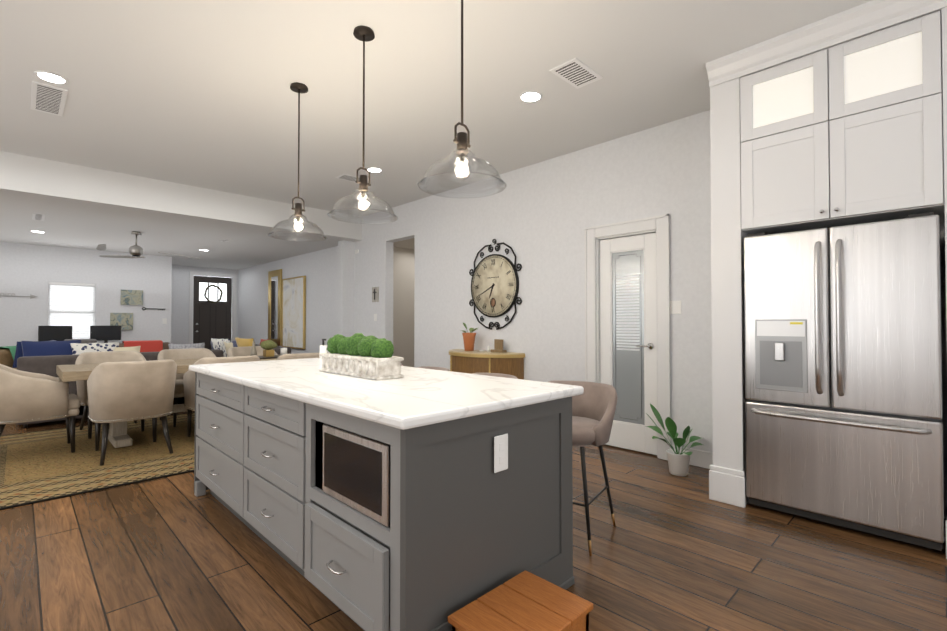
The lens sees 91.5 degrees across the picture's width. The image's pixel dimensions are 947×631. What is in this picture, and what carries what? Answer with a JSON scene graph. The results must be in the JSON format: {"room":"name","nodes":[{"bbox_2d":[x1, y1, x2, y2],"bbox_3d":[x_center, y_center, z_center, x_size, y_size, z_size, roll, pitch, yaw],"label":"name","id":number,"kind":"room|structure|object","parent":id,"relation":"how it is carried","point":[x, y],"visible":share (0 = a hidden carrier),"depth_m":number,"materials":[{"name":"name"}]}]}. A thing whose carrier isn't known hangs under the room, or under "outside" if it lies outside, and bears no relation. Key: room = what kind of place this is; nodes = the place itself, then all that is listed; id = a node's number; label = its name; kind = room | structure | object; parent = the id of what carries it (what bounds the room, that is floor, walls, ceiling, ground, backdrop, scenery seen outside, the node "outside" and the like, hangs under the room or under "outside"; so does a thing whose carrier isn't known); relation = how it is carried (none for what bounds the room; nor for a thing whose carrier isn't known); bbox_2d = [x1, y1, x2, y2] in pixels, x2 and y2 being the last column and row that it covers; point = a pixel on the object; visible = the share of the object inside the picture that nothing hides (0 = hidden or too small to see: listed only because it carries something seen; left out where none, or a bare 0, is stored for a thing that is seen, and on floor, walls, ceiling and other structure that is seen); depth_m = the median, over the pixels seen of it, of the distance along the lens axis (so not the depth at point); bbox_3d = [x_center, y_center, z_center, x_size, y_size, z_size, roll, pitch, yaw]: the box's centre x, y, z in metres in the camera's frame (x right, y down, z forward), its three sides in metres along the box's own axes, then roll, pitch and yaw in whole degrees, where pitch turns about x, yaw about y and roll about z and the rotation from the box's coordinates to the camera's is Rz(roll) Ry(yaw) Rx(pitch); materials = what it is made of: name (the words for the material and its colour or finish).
{"room":"kitchen","nodes":[
{"label":"kitchen","id":0,"kind":"room"},
{"bbox_2d":[0,242,171,346],"bbox_3d":[-8.469,0.031,7.763,5.750,2.610,0.150,1,-1,-45],"label":"wall","id":1,"kind":"structure","parent":0,"point":[161,282],"depth_m":8.76,"materials":[{"name":"paint"}]},
{"bbox_2d":[0,293,36,298],"bbox_3d":[-8.091,-0.355,8.025,0.750,0.111,0.012,1,-1,-45],"label":"arrow sign","id":2,"kind":"object","parent":1,"relation":"attached to","point":[31,296],"visible":1,"depth_m":8.12,"materials":[{"name":"silver metal"}]},
{"bbox_2d":[50,285,92,334],"bbox_3d":[-7.566,-0.074,8.693,0.680,1.070,0.005,1,-1,-45],"label":"window","id":3,"kind":"structure","parent":1,"relation":"in","point":[71,308],"depth_m":8.69,"materials":[{"name":"white glass"}]},
{"bbox_2d":[47,282,95,338],"bbox_3d":[-7.515,-0.060,8.641,0.740,1.100,0.120,1,-1,-45],"label":"window blinds","id":4,"kind":"object","parent":3,"relation":"attached to","point":[65,313],"visible":0.81,"depth_m":8.65,"materials":[{"name":"white"}]},
{"bbox_2d":[110,313,132,329],"bbox_3d":[-6.955,0.117,9.124,0.360,0.340,0.030,1,-1,-45],"label":"picture","id":5,"kind":"object","parent":1,"relation":"attached to","point":[124,321],"visible":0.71,"depth_m":9.12},
{"bbox_2d":[121,290,142,304],"bbox_3d":[-6.841,-0.361,9.244,0.360,0.300,0.030,1,-1,-45],"label":"picture","id":6,"kind":"object","parent":1,"relation":"attached to","point":[131,297],"visible":0.93,"depth_m":9.23},
{"bbox_2d":[0,151,361,269],"bbox_3d":[-6.216,-1.516,7.936,9.170,0.490,6.300,1,-1,-45],"label":"ceiling","id":7,"kind":"structure","parent":0,"point":[84,207],"depth_m":6.49,"materials":[{"name":"white paint"}]},
{"bbox_2d":[32,213,45,220],"bbox_3d":[-5.724,-1.296,6.072,0.120,0.010,0.500,1,-1,-45],"label":"ceiling vent","id":8,"kind":"object","parent":7,"relation":"in","point":[38,216],"visible":1,"depth_m":6.03,"materials":[{"name":"white metal"}]},
{"bbox_2d":[96,231,198,258],"bbox_3d":[-5.088,-1.093,7.226,1.361,0.380,1.477,1,-1,-45],"label":"ceiling fan","id":9,"kind":"object","parent":7,"relation":"hanging from","point":[135,250],"visible":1,"depth_m":7.06,"materials":[{"name":"silver metal"}]},
{"bbox_2d":[172,266,238,343],"bbox_3d":[-6.949,0.090,11.506,1.970,2.610,0.150,1,-1,-45],"label":"wall","id":10,"kind":"structure","parent":0,"point":[180,274],"depth_m":11.27,"materials":[{"name":"paint"}]},
{"bbox_2d":[193,276,231,349],"bbox_3d":[-6.626,0.200,11.738,0.870,2.373,0.120,1,-1,-45],"label":"front door","id":11,"kind":"structure","parent":10,"relation":"in","point":[212,300],"depth_m":11.72,"materials":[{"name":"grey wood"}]},
{"bbox_2d":[189,271,236,343],"bbox_3d":[-6.608,0.153,11.721,1.080,2.490,0.020,1,-1,-45],"label":"door frame","id":12,"kind":"structure","parent":10,"relation":"attached to","point":[191,283],"depth_m":11.57,"materials":[{"name":"white wood"}]},
{"bbox_2d":[338,240,353,336],"bbox_3d":[-2.189,0.034,7.920,0.220,2.610,0.160,1,-1,-45],"label":"pier","id":13,"kind":"object","parent":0,"point":[345,288],"visible":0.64,"depth_m":7.86,"materials":[{"name":"paint"}]},
{"bbox_2d":[393,238,414,366],"bbox_3d":[-0.466,0.028,7.575,1.450,2.610,1.850,1,-1,-45],"label":"wall","id":14,"kind":"structure","parent":0,"point":[403,289],"depth_m":8.00,"materials":[{"name":"beige paint"}]},
{"bbox_2d":[0,0,870,216],"bbox_3d":[-1.224,-1.807,1.839,7.720,0.100,9.400,1,-1,-45],"label":"ceiling","id":15,"kind":"structure","parent":0,"point":[199,93],"depth_m":3.42,"materials":[{"name":"white paint"}]},
{"bbox_2d":[30,81,67,115],"bbox_3d":[-3.402,-1.723,3.693,0.200,0.010,0.620,1,-1,-45],"label":"ceiling vent","id":16,"kind":"object","parent":15,"relation":"in","point":[45,98],"visible":1,"depth_m":3.66,"materials":[{"name":"white metal"}]},
{"bbox_2d":[34,70,67,83],"bbox_3d":[-3.072,-1.730,3.358,0.186,0.006,0.186,1,-1,-45],"label":"recessed light","id":17,"kind":"object","parent":15,"relation":"in","point":[50,77],"visible":1,"depth_m":3.35,"materials":[{"name":"white"}]},
{"bbox_2d":[268,82,327,241],"bbox_3d":[-1.317,-1.161,3.477,0.420,1.141,0.420,1,-1,-45],"label":"pendant light","id":18,"kind":"object","parent":15,"relation":"hanging from","point":[299,88],"visible":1,"depth_m":3.47,"materials":[{"name":"clear glass"}]},
{"bbox_2d":[335,173,368,182],"bbox_3d":[-1.492,-1.692,5.715,0.360,0.010,0.220,1,-1,-45],"label":"ceiling vent","id":19,"kind":"object","parent":15,"relation":"in","point":[348,177],"visible":0.58,"depth_m":5.65,"materials":[{"name":"white metal"}]},
{"bbox_2d":[327,25,397,223],"bbox_3d":[-0.672,-1.171,2.822,0.420,1.141,0.420,1,-1,-45],"label":"pendant light","id":20,"kind":"object","parent":15,"relation":"hanging from","point":[364,34],"visible":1,"depth_m":2.81,"materials":[{"name":"clear glass"}]},
{"bbox_2d":[367,167,382,172],"bbox_3d":[-1.155,-1.698,5.387,0.186,0.006,0.186,1,-1,-45],"label":"recessed light","id":21,"kind":"object","parent":15,"relation":"in","point":[374,169],"visible":0.96,"depth_m":5.36,"materials":[{"name":"white"}]},
{"bbox_2d":[417,0,505,197],"bbox_3d":[-0.054,-1.181,2.195,0.420,1.141,0.420,1,-1,-45],"label":"pendant light","id":22,"kind":"object","parent":15,"relation":"hanging from","point":[462,140],"visible":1,"depth_m":2.18,"materials":[{"name":"clear glass"}]},
{"bbox_2d":[519,91,542,102],"bbox_3d":[0.452,-1.726,3.643,0.186,0.006,0.186,1,-1,-45],"label":"recessed light","id":23,"kind":"object","parent":15,"relation":"in","point":[530,96],"visible":1,"depth_m":3.63,"materials":[{"name":"white"}]},
{"bbox_2d":[549,58,602,88],"bbox_3d":[0.739,-1.729,3.308,0.360,0.010,0.220,1,-1,-45],"label":"ceiling vent","id":24,"kind":"object","parent":15,"relation":"in","point":[576,73],"visible":1,"depth_m":3.29,"materials":[{"name":"white metal"}]},
{"bbox_2d":[0,411,946,630],"bbox_3d":[-2.918,1.336,4.543,9.170,0.100,15.700,1,-1,-45],"label":"floor","id":25,"kind":"structure","parent":0,"point":[670,552],"depth_m":2.29,"materials":[{"name":"brown wood"}]},
{"bbox_2d":[0,340,55,368],"bbox_3d":[-6.283,0.840,6.633,0.905,0.956,0.940,0,-1,5],"label":"armchair","id":26,"kind":"object","parent":25,"relation":"on","point":[10,356],"visible":0.08,"depth_m":6.42,"materials":[{"name":"blue fabric"}]},
{"bbox_2d":[38,326,120,342],"bbox_3d":[-7.135,0.766,8.427,1.400,1.161,0.600,1,-1,-45],"label":"monitors","id":27,"kind":"object","parent":25,"relation":"on","point":[63,333],"visible":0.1,"depth_m":8.36,"materials":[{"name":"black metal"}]},
{"bbox_2d":[64,339,96,343],"bbox_3d":[-6.745,0.872,7.816,0.592,0.930,0.616,1,-1,-45],"label":"desk","id":28,"kind":"object","parent":25,"relation":"on","point":[83,341],"visible":0.1,"depth_m":8.02,"materials":[{"name":"grey wood"}]},
{"bbox_2d":[0,412,194,509],"bbox_3d":[-3.131,1.285,4.853,3.700,0.012,2.760,1,-1,-45],"label":"rug","id":29,"kind":"object","parent":25,"relation":"on","point":[41,466],"visible":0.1,"depth_m":4.00,"materials":[{"name":"beige wicker"}]},
{"bbox_2d":[0,364,80,452],"bbox_3d":[-4.077,0.833,4.195,0.740,0.867,0.647,1,-1,-45],"label":"dining chair","id":30,"kind":"object","parent":29,"relation":"on","point":[25,396],"visible":0.98,"depth_m":4.03,"materials":[{"name":"beige fabric"}]},
{"bbox_2d":[75,351,145,438],"bbox_3d":[-4.020,0.848,5.149,0.647,0.867,0.740,1,-1,-45],"label":"dining chair","id":31,"kind":"object","parent":29,"relation":"on","point":[101,357],"visible":0.19,"depth_m":5.20,"materials":[{"name":"beige fabric"}]},
{"bbox_2d":[87,359,176,465],"bbox_3d":[-3.135,0.834,4.252,0.647,0.867,0.740,1,-1,-45],"label":"dining chair","id":32,"kind":"object","parent":29,"relation":"on","point":[127,391],"visible":1,"depth_m":4.01,"materials":[{"name":"beige fabric"}]},
{"bbox_2d":[56,340,286,447],"bbox_3d":[-3.001,0.776,5.256,2.564,1.000,0.920,1,-1,-45],"label":"dining table","id":33,"kind":"object","parent":29,"relation":"on","point":[118,436],"visible":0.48,"depth_m":4.61,"materials":[{"name":"brown wood"}]},
{"bbox_2d":[158,348,215,426],"bbox_3d":[-3.486,0.856,5.676,0.647,0.867,0.740,1,-1,-45],"label":"dining chair","id":34,"kind":"object","parent":29,"relation":"on","point":[189,353],"visible":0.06,"depth_m":5.80,"materials":[{"name":"beige fabric"}]},
{"bbox_2d":[183,355,259,436],"bbox_3d":[-2.601,0.842,4.778,0.647,0.867,0.740,1,-1,-45],"label":"dining chair","id":35,"kind":"object","parent":29,"relation":"on","point":[189,386],"visible":0.29,"depth_m":4.53,"materials":[{"name":"beige fabric"}]},
{"bbox_2d":[228,346,277,356],"bbox_3d":[-2.930,0.865,6.223,0.647,0.867,0.740,1,-1,-45],"label":"dining chair","id":36,"kind":"object","parent":29,"relation":"on","point":[238,351],"visible":0.02,"depth_m":6.39,"materials":[{"name":"beige fabric"}]},
{"bbox_2d":[275,352,327,359],"bbox_3d":[-2.046,0.850,5.325,0.647,0.867,0.740,1,-1,-45],"label":"dining chair","id":37,"kind":"object","parent":29,"relation":"on","point":[298,356],"depth_m":4.99,"materials":[{"name":"beige fabric"}]},
{"bbox_2d":[16,340,223,427],"bbox_3d":[-4.732,0.815,6.308,2.150,0.996,0.950,1,-1,-45],"label":"sofa","id":38,"kind":"object","parent":25,"relation":"on","point":[44,357],"visible":0.27,"depth_m":5.67,"materials":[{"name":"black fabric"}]},
{"bbox_2d":[119,340,170,351],"bbox_3d":[-5.696,0.889,7.926,0.940,0.900,0.910,1,-1,-37],"label":"armchair","id":39,"kind":"object","parent":25,"relation":"on","point":[152,345],"visible":0.06,"depth_m":8.13,"materials":[{"name":"red fabric"}]},
{"bbox_2d":[211,337,290,356],"bbox_3d":[-4.066,0.850,7.911,0.950,0.976,2.300,1,-1,-45],"label":"sofa","id":40,"kind":"object","parent":25,"relation":"on","point":[224,345],"visible":0.23,"depth_m":7.77,"materials":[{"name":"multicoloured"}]},
{"bbox_2d":[190,370,573,630],"bbox_3d":[-0.768,0.819,2.689,1.011,0.876,2.509,1,-1,-45],"label":"kitchen island","id":41,"kind":"object","parent":25,"relation":"on","point":[417,499],"depth_m":1.82,"materials":[{"name":"grey wood"}]},
{"bbox_2d":[189,358,583,433],"bbox_3d":[-0.750,0.362,2.728,1.050,0.040,2.570,1,-1,-45],"label":"island countertop","id":42,"kind":"structure","parent":41,"relation":"on","point":[423,397],"depth_m":2.07,"materials":[{"name":"white stone"}]},
{"bbox_2d":[320,339,326,358],"bbox_3d":[-1.249,0.276,3.841,0.058,0.165,0.065,1,-1,-45],"label":"soap bottle","id":43,"kind":"object","parent":42,"relation":"on","point":[323,348],"visible":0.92,"depth_m":3.82,"materials":[{"name":"white plastic"}]},
{"bbox_2d":[319,333,403,379],"bbox_3d":[-0.665,0.222,2.680,0.174,0.238,0.644,1,-1,-45],"label":"planter","id":44,"kind":"object","parent":42,"relation":"on","point":[360,355],"visible":1,"depth_m":2.54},
{"bbox_2d":[417,366,449,370],"bbox_3d":[-0.460,0.853,3.704,0.539,0.841,0.524,1,-1,-45],"label":"bar stool","id":45,"kind":"object","parent":25,"relation":"on","point":[436,368],"visible":0.06,"depth_m":3.90,"materials":[{"name":"fabric"}]},
{"bbox_2d":[449,323,524,379],"bbox_3d":[0.035,0.692,5.497,0.426,1.217,1.140,1,-1,-45],"label":"chest","id":46,"kind":"object","parent":25,"relation":"on","point":[468,358],"visible":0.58,"depth_m":5.26,"materials":[{"name":"brown wood"}]},
{"bbox_2d":[473,373,517,378],"bbox_3d":[0.039,0.846,3.210,0.522,0.841,0.524,1,-1,-45],"label":"bar stool","id":47,"kind":"object","parent":25,"relation":"on","point":[501,375],"visible":0.1,"depth_m":3.39,"materials":[{"name":"fabric"}]},
{"bbox_2d":[448,570,592,630],"bbox_3d":[0.168,1.127,1.591,0.416,0.225,0.310,1,-1,-45],"label":"step stool","id":48,"kind":"object","parent":25,"relation":"on","point":[525,600],"visible":1,"depth_m":1.59,"materials":[{"name":"brown wood"}]},
{"bbox_2d":[548,380,616,555],"bbox_3d":[0.560,0.838,2.727,0.557,0.841,0.533,1,-1,-45],"label":"bar stool","id":49,"kind":"object","parent":25,"relation":"on","point":[594,404],"visible":0.58,"depth_m":2.71,"materials":[{"name":"fabric"}]},
{"bbox_2d":[645,404,702,475],"bbox_3d":[1.614,1.006,3.800,0.540,0.536,0.491,1,-1,-45],"label":"potted plant","id":50,"kind":"object","parent":25,"relation":"on","point":[678,461],"visible":1,"depth_m":3.66,"materials":[{"name":"white"}]},
{"bbox_2d":[706,52,747,507],"bbox_3d":[1.951,-0.232,3.366,0.712,3.000,0.185,1,-1,-45],"label":"end panel","id":51,"kind":"object","parent":25,"relation":"on","point":[728,469],"depth_m":3.12,"materials":[{"name":"white wood"}]},
{"bbox_2d":[744,212,943,550],"bbox_3d":[2.308,0.363,2.912,0.714,1.795,0.910,1,-1,-45],"label":"fridge","id":52,"kind":"object","parent":25,"relation":"on","point":[843,387],"visible":1,"depth_m":2.64,"materials":[{"name":"grey metal"}]},
{"bbox_2d":[238,110,946,518],"bbox_3d":[-0.738,-0.180,6.714,0.150,3.000,15.700,1,-1,-45],"label":"wall","id":53,"kind":"structure","parent":0,"point":[538,218],"depth_m":5.07,"materials":[{"name":"paint"}]},
{"bbox_2d":[268,269,281,345],"bbox_3d":[-4.456,-0.173,10.351,0.040,1.680,0.700,1,-1,-45],"label":"mirror","id":54,"kind":"object","parent":53,"relation":"attached to","point":[275,306],"visible":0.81,"depth_m":10.30,"materials":[{"name":"gold glass"}]},
{"bbox_2d":[282,276,305,348],"bbox_3d":[-3.758,-0.055,9.633,0.050,1.480,1.060,1,-1,-45],"label":"picture","id":55,"kind":"object","parent":53,"relation":"attached to","point":[293,312],"visible":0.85,"depth_m":9.57,"materials":[{"name":"white paper"}]},
{"bbox_2d":[372,287,378,301],"bbox_3d":[-1.589,-0.339,7.451,0.028,0.240,0.170,1,-1,-45],"label":"framed picture","id":56,"kind":"object","parent":53,"relation":"attached to","point":[375,294],"visible":1,"depth_m":7.43,"materials":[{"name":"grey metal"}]},
{"bbox_2d":[469,239,521,329],"bbox_3d":[0.244,-0.378,5.580,0.040,1.100,0.857,1,-1,-45],"label":"clock","id":57,"kind":"object","parent":53,"relation":"attached to","point":[495,285],"visible":1,"depth_m":5.55,"materials":[{"name":"grey metal"}]},
{"bbox_2d":[584,214,670,459],"bbox_3d":[1.488,0.196,4.423,0.185,2.175,0.850,1,-1,-45],"label":"door frame","id":58,"kind":"structure","parent":53,"relation":"attached to","point":[657,225],"depth_m":4.19,"materials":[{"name":"white wood"}]},
{"bbox_2d":[599,233,656,454],"bbox_3d":[1.455,0.257,4.397,0.108,2.028,0.592,1,-1,-45],"label":"pantry door","id":59,"kind":"structure","parent":53,"relation":"in","point":[628,353],"depth_m":4.39,"materials":[{"name":"white wood"}]},
{"bbox_2d":[670,301,680,313],"bbox_3d":[1.767,-0.072,4.056,0.009,0.115,0.115,1,-1,-45],"label":"light switch","id":60,"kind":"object","parent":53,"relation":"attached to","point":[675,307],"visible":0.79,"depth_m":4.05,"materials":[{"name":"white plastic"}]},
{"bbox_2d":[671,445,712,468],"bbox_3d":[-3.434,1.208,4.036,7.420,0.140,15.400,1,-1,-45],"label":"baseboard","id":61,"kind":"structure","parent":53,"relation":"attached to","point":[701,458],"depth_m":3.88,"materials":[{"name":"white"}]},
{"bbox_2d":[742,0,946,235],"bbox_3d":[2.356,-1.153,2.983,0.693,1.170,0.950,1,-1,-45],"label":"upper cabinet","id":62,"kind":"object","parent":53,"relation":"attached to","point":[837,119],"depth_m":2.68,"materials":[{"name":"white wood"}]}
]}

